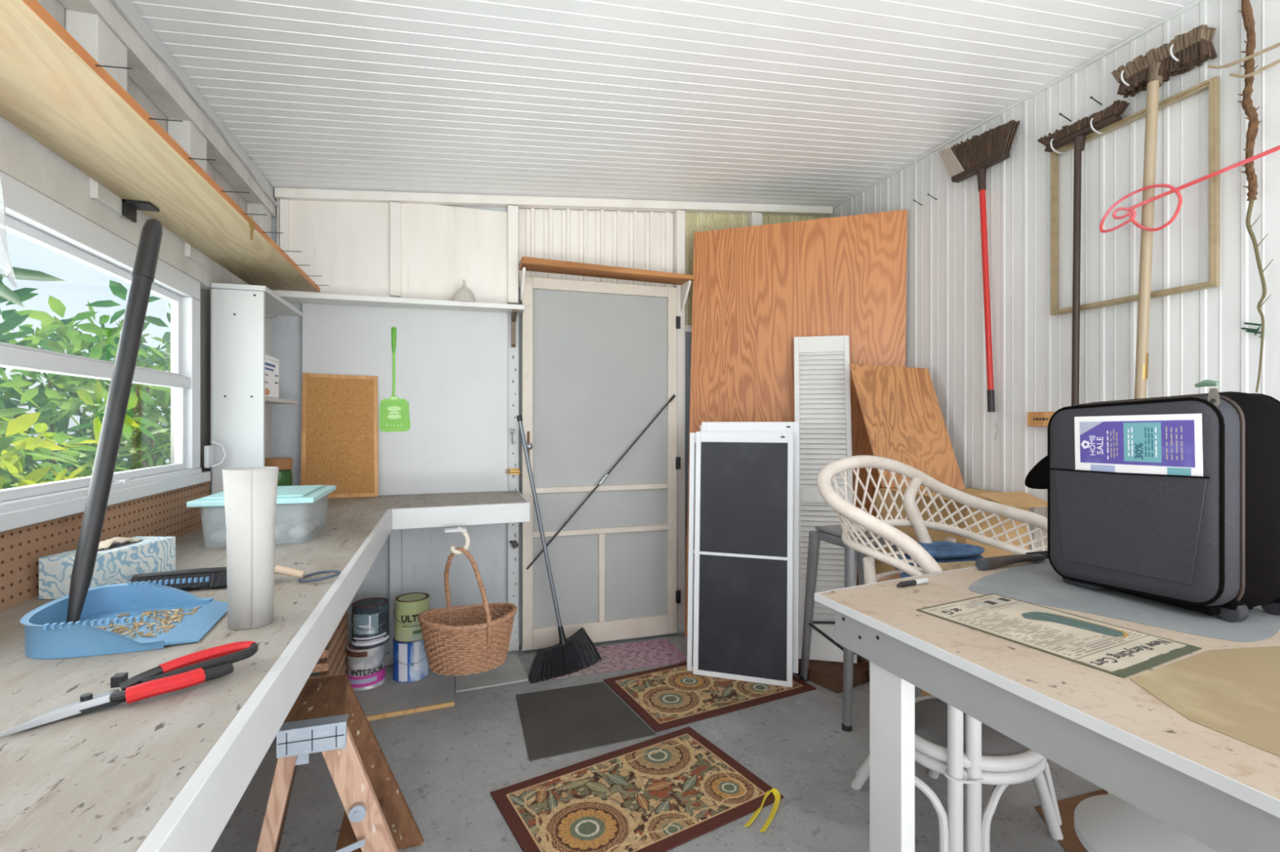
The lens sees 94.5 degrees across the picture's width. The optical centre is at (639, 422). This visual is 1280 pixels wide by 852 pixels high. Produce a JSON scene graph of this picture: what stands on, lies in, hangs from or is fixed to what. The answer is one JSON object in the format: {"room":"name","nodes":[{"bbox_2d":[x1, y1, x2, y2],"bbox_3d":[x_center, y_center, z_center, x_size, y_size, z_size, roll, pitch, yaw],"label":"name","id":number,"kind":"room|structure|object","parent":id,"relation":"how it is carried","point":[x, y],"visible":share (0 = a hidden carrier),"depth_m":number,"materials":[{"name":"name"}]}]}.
{"room":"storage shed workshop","nodes":[
{"label":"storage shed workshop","id":0,"kind":"room"},
{"bbox_2d":[0,0,247,613],"bbox_3d":[-1.021,0.030,0.200,0.035,2.440,5.800,0,0,-18],"label":"wall","id":1,"kind":"structure","parent":0,"point":[54,7],"depth_m":2.23,"materials":[{"name":"paint"}]},
{"bbox_2d":[65,9,127,216],"bbox_3d":[-1.385,-0.776,1.512,0.064,0.452,0.140,0,0,-18],"label":"stud","id":2,"kind":"object","parent":1,"relation":"attached to","point":[89,30],"visible":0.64,"depth_m":1.47,"materials":[{"name":"white paint"}]},
{"bbox_2d":[0,170,210,532],"bbox_3d":[-1.246,-0.140,1.079,0.066,0.706,2.190,0,0,-18],"label":"window","id":3,"kind":"structure","parent":1,"relation":"in","point":[32,215],"depth_m":1.51,"materials":[{"name":"white plastic"}]},
{"bbox_2d":[204,440,226,468],"bbox_3d":[-1.533,0.116,2.140,0.059,0.101,0.052,0,0,-18],"label":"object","id":4,"kind":"structure","parent":3,"relation":"attached to","point":[208,450],"depth_m":2.13,"materials":[{"name":"white plastic"}]},
{"bbox_2d":[0,481,211,612],"bbox_3d":[-1.247,0.291,1.054,0.049,0.165,2.365,0,0,-18],"label":"pegboard","id":5,"kind":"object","parent":1,"relation":"attached to","point":[166,513],"depth_m":1.40,"materials":[{"name":"brown"}]},
{"bbox_2d":[0,116,217,290],"bbox_3d":[-1.142,-0.585,0.723,0.049,0.180,3.170,0,0,-18],"label":"trim","id":6,"kind":"structure","parent":1,"relation":"attached to","point":[23,158],"depth_m":1.38,"materials":[{"name":"white paint"}]},
{"bbox_2d":[0,0,328,292],"bbox_3d":[-1.044,-0.576,1.085,0.324,0.062,3.300,0,0,-18],"label":"shelf","id":7,"kind":"object","parent":1,"relation":"attached to","point":[53,91],"visible":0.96,"depth_m":1.25,"materials":[{"name":"brown wood"}]},
{"bbox_2d":[0,172,17,288],"bbox_3d":[-1.123,-0.412,1.008,0.081,0.354,0.106,0,0,-38],"label":"plastic bag","id":8,"kind":"object","parent":7,"relation":"hanging from","point":[6,267],"visible":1,"depth_m":1.02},
{"bbox_2d":[57,0,275,217],"bbox_3d":[-1.234,-1.035,1.050,0.072,0.066,3.849,0,0,-18],"label":"ceiling beam","id":9,"kind":"structure","parent":1,"relation":"attached to","point":[148,72],"depth_m":1.84,"materials":[{"name":"white paint"}]},
{"bbox_2d":[167,118,206,266],"bbox_3d":[-1.548,-0.776,2.026,0.064,0.452,0.140,0,0,-18],"label":"stud","id":10,"kind":"object","parent":1,"relation":"attached to","point":[184,133],"visible":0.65,"depth_m":1.98,"materials":[{"name":"white paint"}]},
{"bbox_2d":[112,0,274,199],"bbox_3d":[-1.236,-1.101,1.050,0.068,0.066,3.849,0,0,-18],"label":"trim","id":11,"kind":"structure","parent":1,"relation":"attached to","point":[126,5],"depth_m":1.94,"materials":[{"name":"white paint"}]},
{"bbox_2d":[111,0,277,206],"bbox_3d":[-1.318,-1.065,1.459,0.021,0.032,2.980,0,0,-18],"label":"cable","id":12,"kind":"object","parent":1,"relation":"attached to","point":[116,3],"visible":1,"depth_m":1.89,"materials":[{"name":"white paint"}]},
{"bbox_2d":[246,203,271,457],"bbox_3d":[-1.787,-0.316,2.780,0.064,1.372,0.140,0,0,-18],"label":"stud","id":13,"kind":"object","parent":1,"relation":"attached to","point":[264,222],"visible":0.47,"depth_m":2.78,"materials":[{"name":"white paint"}]},
{"bbox_2d":[271,196,827,659],"bbox_3d":[-0.282,-0.125,3.401,3.380,2.750,0.097,0,0,-18],"label":"wall","id":14,"kind":"structure","parent":0,"point":[451,366],"depth_m":3.12,"materials":[{"name":"white paint"}]},
{"bbox_2d":[280,199,289,257],"bbox_3d":[-1.747,-0.869,2.915,0.035,0.439,0.054,0,0,-18],"label":"stud","id":15,"kind":"object","parent":14,"relation":"attached to","point":[284,203],"visible":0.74,"depth_m":2.89,"materials":[{"name":"white wood"}]},
{"bbox_2d":[379,327,410,431],"bbox_3d":[-1.256,-0.218,3.036,0.148,0.538,0.009,0,0,-18],"label":"fly swatter","id":16,"kind":"object","parent":14,"relation":"hanging from","point":[394,416],"visible":1,"depth_m":3.03,"materials":[{"name":"green"}]},
{"bbox_2d":[389,529,401,663],"bbox_3d":[-1.265,0.845,3.068,0.055,0.790,0.054,0,0,-18],"label":"stud","id":17,"kind":"object","parent":14,"relation":"attached to","point":[395,535],"visible":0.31,"depth_m":3.04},
{"bbox_2d":[390,201,400,297],"bbox_3d":[-1.265,-0.890,3.068,0.051,0.480,0.054,0,0,-18],"label":"stud","id":18,"kind":"object","parent":14,"relation":"attached to","point":[395,207],"visible":0.94,"depth_m":3.04,"materials":[{"name":"white wood"}]},
{"bbox_2d":[271,290,524,346],"bbox_3d":[-1.195,-0.512,2.977,1.205,0.211,0.158,0,0,-18],"label":"wall shelf","id":19,"kind":"object","parent":14,"relation":"attached to","point":[289,296],"visible":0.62,"depth_m":2.96,"materials":[{"name":"white paint"}]},
{"bbox_2d":[452,279,475,302],"bbox_3d":[-0.911,-0.677,3.068,0.124,0.122,0.124,0,0,-18],"label":"funnel","id":20,"kind":"object","parent":19,"relation":"on","point":[464,293],"visible":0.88,"depth_m":3.03,"materials":[{"name":"grey"}]},
{"bbox_2d":[311,640,519,674],"bbox_3d":[-1.260,1.222,3.074,1.240,0.055,0.046,0,0,-18],"label":"baseboard","id":21,"kind":"structure","parent":14,"relation":"attached to","point":[513,645],"depth_m":3.23,"materials":[{"name":"white paint"}]},
{"bbox_2d":[506,204,518,304],"bbox_3d":[-0.698,-0.914,3.248,0.055,0.528,0.054,0,0,-18],"label":"stud","id":22,"kind":"object","parent":14,"relation":"attached to","point":[513,211],"visible":0.83,"depth_m":3.22,"materials":[{"name":"white wood"}]},
{"bbox_2d":[274,187,832,216],"bbox_3d":[-0.270,-1.243,3.378,3.170,0.304,0.058,0,0,-18],"label":"trim","id":23,"kind":"structure","parent":14,"relation":"attached to","point":[291,194],"depth_m":3.27,"materials":[{"name":"wood"}]},
{"bbox_2d":[521,276,680,650],"bbox_3d":[-0.195,0.224,3.314,0.910,2.017,0.092,0,0,-18],"label":"door","id":24,"kind":"structure","parent":14,"relation":"in","point":[599,359],"depth_m":3.33,"materials":[{"name":"paint"}]},
{"bbox_2d":[526,394,675,569],"bbox_3d":[-0.202,0.317,3.309,0.858,0.954,0.018,0,0,-18],"label":"pole","id":25,"kind":"object","parent":24,"relation":"attached to","point":[673,396],"visible":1,"depth_m":3.30,"materials":[{"name":"grey metal"}]},
{"bbox_2d":[519,256,693,311],"bbox_3d":[-0.175,-0.762,3.304,0.970,0.203,0.153,0,0,-18],"label":"shelf","id":26,"kind":"object","parent":14,"relation":"attached to","point":[526,264],"visible":0.98,"depth_m":3.26,"materials":[{"name":"brown wood"}]},
{"bbox_2d":[684,332,691,599],"bbox_3d":[0.311,0.346,3.574,0.104,1.768,0.024,0,0,-18],"label":"trim","id":27,"kind":"structure","parent":14,"relation":"attached to","point":[687,335],"depth_m":3.55,"materials":[{"name":"grey"}]},
{"bbox_2d":[748,212,762,226],"bbox_3d":[0.719,-0.625,3.698,0.070,1.350,0.054,0,0,-18],"label":"stud","id":28,"kind":"object","parent":14,"relation":"attached to","point":[755,219],"visible":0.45,"depth_m":3.67,"materials":[{"name":"white wood"}]},
{"bbox_2d":[210,632,1102,851],"bbox_3d":[0.587,1.310,0.763,3.620,0.120,5.900,0,0,-18],"label":"floor","id":29,"kind":"structure","parent":0,"point":[446,763],"depth_m":2.07,"materials":[{"name":"concrete"}]},
{"bbox_2d":[0,490,529,851],"bbox_3d":[-0.751,0.812,1.543,1.192,0.876,3.156,0,0,-18],"label":"countertop","id":30,"kind":"structure","parent":29,"relation":"on","point":[167,772],"depth_m":0.78,"materials":[{"name":"white paint"}]},
{"bbox_2d":[38,536,175,599],"bbox_3d":[-1.215,0.320,1.365,0.100,0.108,0.235,0,0,2],"label":"tissue box","id":31,"kind":"object","parent":30,"relation":"on","point":[118,559],"visible":0.75,"depth_m":1.32,"materials":[{"name":"grey"}]},
{"bbox_2d":[19,218,227,658],"bbox_3d":[-0.934,-0.035,1.137,0.272,0.819,0.410,0,0,-18],"label":"dustpan","id":32,"kind":"object","parent":30,"relation":"on","point":[64,627],"visible":0.99,"depth_m":1.12,"materials":[{"name":"blue plastic"}]},
{"bbox_2d":[96,605,200,639],"bbox_3d":[-0.908,0.367,1.082,0.140,0.004,0.172,0,0,-18],"label":"debris","id":33,"kind":"object","parent":32,"relation":"in","point":[148,613],"visible":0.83,"depth_m":1.08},
{"bbox_2d":[0,641,258,737],"bbox_3d":[-0.673,0.355,0.807,0.073,0.036,0.284,0,0,38],"label":"pruning shears","id":34,"kind":"object","parent":30,"relation":"on","point":[192,669],"visible":1,"depth_m":0.81,"materials":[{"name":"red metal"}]},
{"bbox_2d":[129,564,341,590],"bbox_3d":[-0.918,0.353,1.359,0.418,0.041,0.079,0,0,-18],"label":"brush","id":35,"kind":"object","parent":30,"relation":"on","point":[217,576],"visible":0.62,"depth_m":1.33,"materials":[{"name":"black plastic"}]},
{"bbox_2d":[222,466,278,630],"bbox_3d":[-0.723,0.230,1.101,0.088,0.288,0.087,0,0,-18],"label":"paper roll","id":36,"kind":"object","parent":30,"relation":"on","point":[250,493],"visible":1,"depth_m":1.07,"materials":[{"name":"paper"}]},
{"bbox_2d":[210,282,302,523],"bbox_3d":[-1.605,-0.069,2.543,0.185,0.886,0.729,0,0,-18],"label":"shelf unit","id":37,"kind":"object","parent":30,"relation":"on","point":[238,400],"visible":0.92,"depth_m":2.20,"materials":[{"name":"white paint"}]},
{"bbox_2d":[265,354,279,398],"bbox_3d":[-1.559,-0.184,2.369,0.142,0.166,0.264,0,0,-18],"label":"carton","id":38,"kind":"object","parent":37,"relation":"on","point":[272,364],"visible":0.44,"depth_m":2.42,"materials":[{"name":"cardboard"}]},
{"bbox_2d":[265,396,297,404],"bbox_3d":[-1.610,-0.092,2.517,0.139,0.015,0.627,0,0,-18],"label":"shelf","id":39,"kind":"object","parent":37,"relation":"attached to","point":[268,400],"depth_m":2.61,"materials":[{"name":"white paint"}]},
{"bbox_2d":[186,484,336,507],"bbox_3d":[-1.217,0.300,1.948,0.330,0.148,0.380,0,0,-18],"label":"lid","id":40,"kind":"object","parent":30,"relation":"on","point":[312,493],"visible":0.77,"depth_m":1.83,"materials":[{"name":"plastic"}]},
{"bbox_2d":[209,530,226,542],"bbox_3d":[-1.274,0.348,1.799,0.057,0.038,0.045,0,0,-18],"label":"shell","id":41,"kind":"object","parent":40,"relation":"in","point":[218,536],"visible":0.8,"depth_m":1.78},
{"bbox_2d":[288,526,308,538],"bbox_3d":[-1.074,0.348,1.862,0.057,0.038,0.045,0,0,-18],"label":"shell","id":42,"kind":"object","parent":40,"relation":"in","point":[298,532],"visible":1,"depth_m":1.85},
{"bbox_2d":[265,457,292,505],"bbox_3d":[-1.670,0.270,2.722,0.124,0.208,0.124,0,0,-18],"label":"jar","id":43,"kind":"object","parent":30,"relation":"on","point":[284,464],"visible":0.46,"depth_m":2.69,"materials":[{"name":"green glass"}]},
{"bbox_2d":[300,373,378,498],"bbox_3d":[-1.484,0.067,2.937,0.346,0.614,0.052,0,0,-18],"label":"cork board","id":44,"kind":"object","parent":30,"relation":"on","point":[340,422],"visible":0.83,"depth_m":2.93,"materials":[{"name":"brown wood"}]},
{"bbox_2d":[444,526,470,555],"bbox_3d":[-0.792,0.515,2.571,0.107,0.124,0.050,0,0,-18],"label":"hook","id":45,"kind":"object","parent":30,"relation":"attached to","point":[463,531],"visible":0.98,"depth_m":2.57,"materials":[{"name":"beige plastic"}]},
{"bbox_2d":[417,546,517,675],"bbox_3d":[-0.747,0.799,2.575,0.418,0.512,0.305,0,0,-14],"label":"wicker basket","id":46,"kind":"object","parent":30,"relation":"hanging from","point":[469,649],"visible":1,"depth_m":2.49,"materials":[{"name":"wicker"}]},
{"bbox_2d":[443,546,492,644],"bbox_3d":[-0.751,0.740,2.568,0.195,0.393,0.289,0,0,-18],"label":"handle","id":47,"kind":"object","parent":46,"relation":"on","point":[453,631],"depth_m":2.53,"materials":[{"name":"wicker"}]},
{"bbox_2d":[307,607,348,679],"bbox_3d":[-1.463,0.985,2.515,0.334,0.529,0.480,0,0,-18],"label":"crate","id":48,"kind":"object","parent":29,"relation":"on","point":[335,651],"visible":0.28,"depth_m":2.52,"materials":[{"name":"wood"}]},
{"bbox_2d":[256,674,423,851],"bbox_3d":[-0.819,0.996,1.593,0.443,0.506,0.372,0,0,-18],"label":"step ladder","id":49,"kind":"object","parent":29,"relation":"on","point":[327,717],"visible":0.88,"depth_m":1.48,"materials":[{"name":"brown wood"}]},
{"bbox_2d":[318,664,454,720],"bbox_3d":[-1.184,1.240,2.725,0.632,0.018,0.528,0,0,-18],"label":"board","id":50,"kind":"object","parent":29,"relation":"on","point":[393,698],"visible":0.4,"depth_m":2.66,"materials":[{"name":"wood"}]},
{"bbox_2d":[346,642,386,691],"bbox_3d":[-1.290,1.137,2.789,0.170,0.189,0.167,0,0,-18],"label":"paint can","id":51,"kind":"object","parent":50,"relation":"on","point":[366,667],"visible":0.91,"depth_m":2.72,"materials":[{"name":"silver metal"}]},
{"bbox_2d":[350,597,390,648],"bbox_3d":[-1.274,0.947,2.798,0.170,0.189,0.167,0,0,-18],"label":"paint can","id":52,"kind":"object","parent":51,"relation":"on","point":[370,616],"visible":1,"depth_m":2.73,"materials":[{"name":"silver metal"}]},
{"bbox_2d":[391,637,428,682],"bbox_3d":[-1.113,1.137,2.876,0.167,0.189,0.167,0,0,27],"label":"paint can","id":53,"kind":"object","parent":50,"relation":"on","point":[411,664],"visible":0.81,"depth_m":2.81,"materials":[{"name":"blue metal"}]},
{"bbox_2d":[393,592,431,641],"bbox_3d":[-1.108,0.947,2.880,0.170,0.189,0.167,0,0,-18],"label":"paint can","id":54,"kind":"object","parent":53,"relation":"on","point":[407,606],"visible":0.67,"depth_m":2.81,"materials":[{"name":"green metal"}]},
{"bbox_2d":[455,653,528,693],"bbox_3d":[-0.745,1.244,2.953,0.336,0.009,0.360,0,0,-18],"label":"floor panel","id":55,"kind":"object","parent":29,"relation":"on","point":[512,671],"visible":0.79,"depth_m":2.87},
{"bbox_2d":[506,313,519,640],"bbox_3d":[-0.697,0.328,3.253,0.060,1.845,0.046,0,0,-18],"label":"stud","id":56,"kind":"object","parent":29,"relation":"on","point":[513,529],"visible":0.81,"depth_m":3.24,"materials":[{"name":"white paint"}]},
{"bbox_2d":[516,414,601,683],"bbox_3d":[-0.400,0.607,3.017,0.426,1.288,0.297,0,0,-18],"label":"broom","id":57,"kind":"object","parent":29,"relation":"on","point":[575,653],"visible":1,"depth_m":3.04,"materials":[{"name":"grey"}]},
{"bbox_2d":[515,681,655,761],"bbox_3d":[-0.251,1.247,2.520,0.503,0.005,0.555,0,0,-18],"label":"rubber mat","id":58,"kind":"object","parent":29,"relation":"on","point":[571,719],"visible":1,"depth_m":2.46,"materials":[{"name":"rubber"}]},
{"bbox_2d":[533,639,687,680],"bbox_3d":[-0.155,1.248,3.130,0.760,0.003,0.330,0,0,-18],"label":"floor mat","id":59,"kind":"object","parent":29,"relation":"on","point":[620,657],"visible":0.61,"depth_m":3.13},
{"bbox_2d":[490,726,783,851],"bbox_3d":[-0.013,1.245,1.977,0.825,0.007,0.530,0,0,-31],"label":"area rug","id":60,"kind":"object","parent":29,"relation":"on","point":[662,793],"visible":1,"depth_m":1.95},
{"bbox_2d":[674,209,684,630],"bbox_3d":[0.237,-0.004,3.545,0.053,2.508,0.054,0,0,-18],"label":"stud","id":61,"kind":"object","parent":29,"relation":"on","point":[679,215],"visible":0.76,"depth_m":3.52,"materials":[{"name":"white wood"}]},
{"bbox_2d":[603,662,816,732],"bbox_3d":[0.323,1.246,2.811,0.850,0.007,0.530,0,0,-27],"label":"area rug","id":62,"kind":"object","parent":29,"relation":"on","point":[670,696],"visible":0.66,"depth_m":2.71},
{"bbox_2d":[687,432,696,671],"bbox_3d":[0.469,0.646,2.909,0.470,1.184,0.078,0,0,18],"label":"screen","id":63,"kind":"object","parent":62,"relation":"on","point":[692,435],"visible":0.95,"depth_m":2.97,"materials":[{"name":"white metal"}]},
{"bbox_2d":[693,431,793,687],"bbox_3d":[0.498,0.645,2.878,0.476,1.193,0.082,0,0,18],"label":"screen","id":64,"kind":"object","parent":62,"relation":"on","point":[743,624],"visible":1,"depth_m":2.87,"materials":[{"name":"fabric"}]},
{"bbox_2d":[702,422,799,673],"bbox_3d":[0.532,0.595,2.908,0.478,1.191,0.076,0,0,18],"label":"screen","id":65,"kind":"object","parent":62,"relation":"on","point":[793,427],"visible":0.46,"depth_m":2.85,"materials":[{"name":"white metal"}]},
{"bbox_2d":[743,787,780,831],"bbox_3d":[0.401,1.238,1.897,0.069,0.029,0.200,0,0,31],"label":"strap loop","id":66,"kind":"object","parent":29,"relation":"on","point":[777,796],"visible":1,"depth_m":1.89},
{"bbox_2d":[684,209,907,637],"bbox_3d":[0.849,0.052,3.316,1.207,2.392,0.015,0,0,12],"label":"plywood sheet","id":67,"kind":"object","parent":29,"relation":"on","point":[757,289],"visible":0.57,"depth_m":3.32,"materials":[{"name":"wood"}]},
{"bbox_2d":[794,657,869,693],"bbox_3d":[0.963,1.218,2.947,0.347,0.058,0.318,0,0,-34],"label":"board","id":68,"kind":"object","parent":29,"relation":"on","point":[828,675],"depth_m":2.83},
{"bbox_2d":[793,335,857,663],"bbox_3d":[0.960,0.362,3.097,0.288,1.661,0.317,0,0,12],"label":"shutter","id":69,"kind":"object","parent":68,"relation":"on","point":[822,386],"visible":0.63,"depth_m":3.13,"materials":[{"name":"white paint"}]},
{"bbox_2d":[799,524,921,731],"bbox_3d":[0.990,0.868,2.656,0.386,0.769,0.505,0,0,-6],"label":"metal stool","id":70,"kind":"object","parent":29,"relation":"on","point":[832,534],"visible":0.39,"depth_m":2.68,"materials":[{"name":"grey paint"}]},
{"bbox_2d":[817,455,1047,584],"bbox_3d":[1.058,0.689,2.086,0.918,1.132,0.474,0,0,-18],"label":"rattan armchair","id":71,"kind":"object","parent":29,"relation":"on","point":[861,521],"visible":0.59,"depth_m":2.18,"materials":[{"name":"wicker"}]},
{"bbox_2d":[899,541,984,577],"bbox_3d":[1.102,0.516,2.163,0.306,0.141,0.165,0,0,-18],"label":"cushion","id":72,"kind":"object","parent":71,"relation":"on","point":[941,552],"visible":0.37,"depth_m":2.12,"materials":[{"name":"fabric"}]},
{"bbox_2d":[919,560,975,573],"bbox_3d":[1.083,0.529,1.976,0.356,0.116,0.130,0,0,-18],"label":"folded blanket","id":73,"kind":"object","parent":71,"relation":"on","point":[945,566],"visible":0.04,"depth_m":1.97,"materials":[{"name":"beige fabric"}]},
{"bbox_2d":[850,695,1062,851],"bbox_3d":[0.964,0.921,1.839,0.580,0.673,0.539,0,0,-18],"label":"rattan chair","id":74,"kind":"object","parent":29,"relation":"on","point":[949,742],"visible":0.5,"depth_m":1.59,"materials":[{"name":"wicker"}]},
{"bbox_2d":[875,487,1047,696],"bbox_3d":[1.403,0.772,2.654,0.400,0.954,0.670,0,0,-18],"label":"cardboard box","id":75,"kind":"object","parent":29,"relation":"on","point":[1023,500],"visible":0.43,"depth_m":2.50,"materials":[{"name":"cardboard"}]},
{"bbox_2d":[848,364,965,488],"bbox_3d":[1.303,0.010,2.920,0.488,0.624,0.221,0,0,12],"label":"plywood offcut","id":76,"kind":"object","parent":75,"relation":"on","point":[902,415],"visible":0.86,"depth_m":2.92,"materials":[{"name":"wood"}]},
{"bbox_2d":[814,559,1279,851],"bbox_3d":[1.151,0.849,1.343,1.192,0.800,1.097,0,0,-18],"label":"work table","id":77,"kind":"object","parent":29,"relation":"on","point":[1220,790],"visible":0.7,"depth_m":1.05,"materials":[{"name":"white paint"}]},
{"bbox_2d":[974,551,1048,569],"bbox_3d":[1.226,0.432,1.878,0.428,0.036,0.038,0,0,-23],"label":"tool","id":78,"kind":"object","parent":77,"relation":"on","point":[986,563],"visible":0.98,"depth_m":1.83,"materials":[{"name":"grey"}]},
{"bbox_2d":[915,593,1201,677],"bbox_3d":[0.886,0.448,1.293,0.296,0.002,0.420,0,0,-27],"label":"paper sign","id":79,"kind":"object","parent":77,"relation":"on","point":[1121,651],"visible":1,"depth_m":1.25,"materials":[{"name":"grey paper"}]},
{"bbox_2d":[1021,611,1124,636],"bbox_3d":[0.962,0.447,1.320,0.081,0.001,0.185,0,0,-44],"label":"photo","id":80,"kind":"object","parent":79,"relation":"on","point":[1064,623],"depth_m":1.31},
{"bbox_2d":[968,559,1279,641],"bbox_3d":[1.262,0.449,1.543,0.611,0.001,0.591,0,0,-33],"label":"mat","id":81,"kind":"object","parent":77,"relation":"on","point":[1038,583],"visible":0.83,"depth_m":1.45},
{"bbox_2d":[1024,379,1279,622],"bbox_3d":[1.311,0.176,1.579,0.269,0.545,0.550,0,0,-18],"label":"suitcase","id":82,"kind":"object","parent":81,"relation":"on","point":[1209,544],"visible":0.98,"depth_m":1.36,"materials":[{"name":"grey fabric"}]},
{"bbox_2d":[1074,413,1203,476],"bbox_3d":[1.214,0.061,1.458,0.002,0.161,0.287,0,0,-18],"label":"flyer","id":83,"kind":"object","parent":82,"relation":"on","point":[1147,444],"visible":1,"depth_m":1.44,"materials":[{"name":"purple paper"}]},
{"bbox_2d":[1129,645,1279,756],"bbox_3d":[1.100,0.449,0.964,0.560,0.001,0.372,0,0,-18],"label":"sheet","id":84,"kind":"object","parent":77,"relation":"on","point":[1234,693],"visible":1,"depth_m":0.99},
{"bbox_2d":[1035,789,1107,851],"bbox_3d":[1.478,1.248,1.739,0.630,0.003,0.460,0,0,-18],"label":"sheet","id":85,"kind":"object","parent":29,"relation":"on","point":[1070,842],"visible":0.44,"depth_m":1.86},
{"bbox_2d":[1074,794,1217,851],"bbox_3d":[1.169,1.069,1.274,0.380,0.363,0.380,0,0,-18],"label":"plastic stool","id":86,"kind":"object","parent":29,"relation":"on","point":[1106,823],"visible":0.62,"depth_m":1.30,"materials":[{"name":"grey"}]},
{"bbox_2d":[128,0,1195,206],"bbox_3d":[0.515,-1.290,0.723,3.420,0.330,5.866,0,0,-18],"label":"ceiling","id":87,"kind":"structure","parent":0,"point":[773,102],"depth_m":2.20,"materials":[{"name":"paint"}]},
{"bbox_2d":[1237,0,1273,392],"bbox_3d":[1.865,-0.750,1.793,0.034,1.320,0.082,0,0,-18],"label":"vine","id":88,"kind":"object","parent":87,"relation":"hanging from","point":[1246,11],"visible":0.95,"depth_m":1.80,"materials":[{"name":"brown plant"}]},
{"bbox_2d":[1207,42,1279,68],"bbox_3d":[1.874,-1.114,1.698,0.011,0.048,0.405,0,0,-18],"label":"rod","id":89,"kind":"object","parent":88,"relation":"attached to","point":[1277,45],"visible":1,"depth_m":1.79,"materials":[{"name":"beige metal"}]},
{"bbox_2d":[1229,59,1279,77],"bbox_3d":[1.883,-1.062,1.671,0.011,0.037,0.348,0,0,-18],"label":"rod","id":90,"kind":"object","parent":88,"relation":"attached to","point":[1276,62],"visible":1,"depth_m":1.77,"materials":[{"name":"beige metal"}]},
{"bbox_2d":[827,0,1279,551],"bbox_3d":[2.103,-0.080,1.219,0.034,2.660,5.850,0,0,-18],"label":"wall","id":91,"kind":"structure","parent":0,"point":[1197,336],"depth_m":2.27,"materials":[{"name":"metal"}]},
{"bbox_2d":[938,120,1020,412],"bbox_3d":[1.559,-0.693,2.740,0.046,1.296,0.412,0,0,-18],"label":"broom","id":92,"kind":"object","parent":91,"relation":"hanging from","point":[984,151],"visible":1,"depth_m":2.69,"materials":[{"name":"red paint"}]},
{"bbox_2d":[832,0,1204,208],"bbox_3d":[1.699,-1.392,2.428,0.012,0.012,3.000,0,0,-18],"label":"trim","id":93,"kind":"structure","parent":91,"relation":"attached to","point":[1195,2],"depth_m":2.46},
{"bbox_2d":[1027,411,1055,426],"bbox_3d":[1.676,-0.012,2.452,0.022,0.060,0.140,0,0,-18],"label":"wood block","id":94,"kind":"object","parent":91,"relation":"attached to","point":[1034,419],"visible":0.76,"depth_m":2.46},
{"bbox_2d":[1089,118,1102,133],"bbox_3d":[1.724,-1.111,2.226,0.083,0.052,0.006,0,0,-18],"label":"hook","id":95,"kind":"object","parent":91,"relation":"attached to","point":[1091,119],"visible":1,"depth_m":2.22,"materials":[{"name":"white paint"}]},
{"bbox_2d":[1037,100,1129,406],"bbox_3d":[1.703,-0.609,2.287,0.046,1.118,0.330,0,0,-18],"label":"push broom","id":96,"kind":"object","parent":95,"relation":"hanging from","point":[1077,132],"visible":0.98,"depth_m":2.28,"materials":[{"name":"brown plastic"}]},
{"bbox_2d":[1120,70,1128,86],"bbox_3d":[1.748,-1.214,2.103,0.111,0.052,0.006,0,0,-18],"label":"hook","id":97,"kind":"object","parent":91,"relation":"attached to","point":[1122,71],"visible":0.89,"depth_m":2.09,"materials":[{"name":"white paint"}]},
{"bbox_2d":[1111,24,1217,399],"bbox_3d":[1.779,-0.634,2.028,0.082,1.289,0.285,0,0,-18],"label":"push broom","id":98,"kind":"object","parent":97,"relation":"hanging from","point":[1193,48],"visible":0.94,"depth_m":2.03,"materials":[{"name":"beige wood"}]},
{"bbox_2d":[1050,75,1220,315],"bbox_3d":[1.767,-0.771,2.158,0.026,0.672,0.550,0,0,-18],"label":"picture frame","id":99,"kind":"object","parent":91,"relation":"attached to","point":[1213,84],"visible":0.97,"depth_m":1.98,"materials":[{"name":"wood"}]},
{"bbox_2d":[1099,145,1279,232],"bbox_3d":[1.794,-0.734,1.824,0.012,0.182,0.724,0,0,-18],"label":"rug beater","id":100,"kind":"object","parent":91,"relation":"attached to","point":[1176,190],"visible":1,"depth_m":1.98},
{"label":"outside","id":101,"kind":"structure","parent":0,"visible":0},
{"bbox_2d":[10,464,67,486],"bbox_3d":[-4.025,1.415,6.066,24.000,0.070,34.000,0,0,-18],"label":"ground","id":102,"kind":"structure","parent":101,"point":[15,483],"depth_m":13.27,"materials":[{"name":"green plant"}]},
{"bbox_2d":[0,266,64,344],"bbox_3d":[-2.277,0.398,1.779,0.740,1.971,0.631,0,0,-18],"label":"shrub","id":103,"kind":"object","parent":102,"relation":"on","point":[6,294],"visible":0.76,"depth_m":1.96,"materials":[{"name":"green plant"}]},
{"bbox_2d":[0,379,164,489],"bbox_3d":[-2.951,0.601,2.329,1.852,1.576,1.487,0,0,-18],"label":"shrub","id":104,"kind":"object","parent":102,"relation":"on","point":[11,465],"visible":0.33,"depth_m":2.57,"materials":[{"name":"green plant"}]},
{"bbox_2d":[0,280,170,477],"bbox_3d":[-3.223,0.293,4.040,1.332,2.189,1.913,0,0,-18],"label":"shrub","id":105,"kind":"object","parent":102,"relation":"on","point":[148,457],"visible":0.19,"depth_m":3.56,"materials":[{"name":"green plant"}]},
{"bbox_2d":[0,281,170,489],"bbox_3d":[-5.124,0.169,5.230,3.004,2.439,3.604,0,0,-18],"label":"shrub","id":106,"kind":"object","parent":102,"relation":"on","point":[41,340],"visible":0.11,"depth_m":4.76,"materials":[{"name":"green plant"}]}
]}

